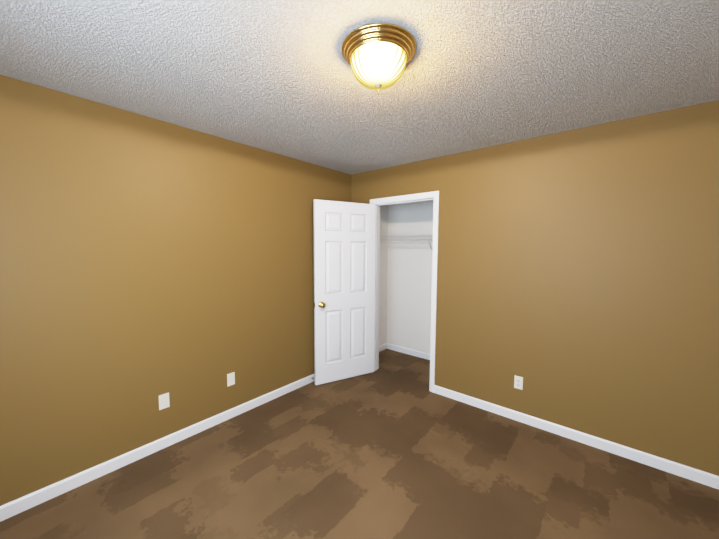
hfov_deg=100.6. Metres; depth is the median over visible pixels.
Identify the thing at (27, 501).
baseboard
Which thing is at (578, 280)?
wall
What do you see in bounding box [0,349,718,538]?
floor
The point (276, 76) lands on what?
ceiling
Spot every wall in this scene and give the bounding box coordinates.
[0,75,387,505]
[351,100,718,475]
[387,200,432,353]
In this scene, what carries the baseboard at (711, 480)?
attached to the wall at (578, 280)
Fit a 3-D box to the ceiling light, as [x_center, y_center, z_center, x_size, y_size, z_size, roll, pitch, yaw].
[0.087,-0.915,1.384,0.342,0.197,0.342,4,5,40]
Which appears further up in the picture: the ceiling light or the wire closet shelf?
the ceiling light
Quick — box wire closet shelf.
[380,235,432,248]
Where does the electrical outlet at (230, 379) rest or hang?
attached to the wall at (145, 262)
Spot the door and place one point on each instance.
(344, 290)
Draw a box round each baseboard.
[0,373,314,521]
[379,343,429,359]
[434,385,718,489]
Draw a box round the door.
[313,199,375,384]
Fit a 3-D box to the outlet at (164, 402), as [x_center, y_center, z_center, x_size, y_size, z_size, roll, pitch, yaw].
[-1.489,0.999,2.269,0.016,0.115,0.070,4,5,40]
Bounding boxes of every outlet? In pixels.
[159,392,169,409]
[227,372,234,386]
[514,375,522,389]
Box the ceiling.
[0,0,718,174]
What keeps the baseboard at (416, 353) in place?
attached to the wall at (409, 276)
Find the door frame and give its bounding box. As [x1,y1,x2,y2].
[370,191,438,392]
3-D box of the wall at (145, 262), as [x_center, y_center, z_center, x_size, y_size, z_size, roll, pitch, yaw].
[-1.017,0.097,2.840,0.115,2.440,4.330,4,5,40]
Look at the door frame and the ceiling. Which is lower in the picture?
the door frame
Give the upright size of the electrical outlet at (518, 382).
0.115 m
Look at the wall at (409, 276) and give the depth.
4.22 m
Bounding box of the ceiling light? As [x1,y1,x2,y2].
[341,22,415,93]

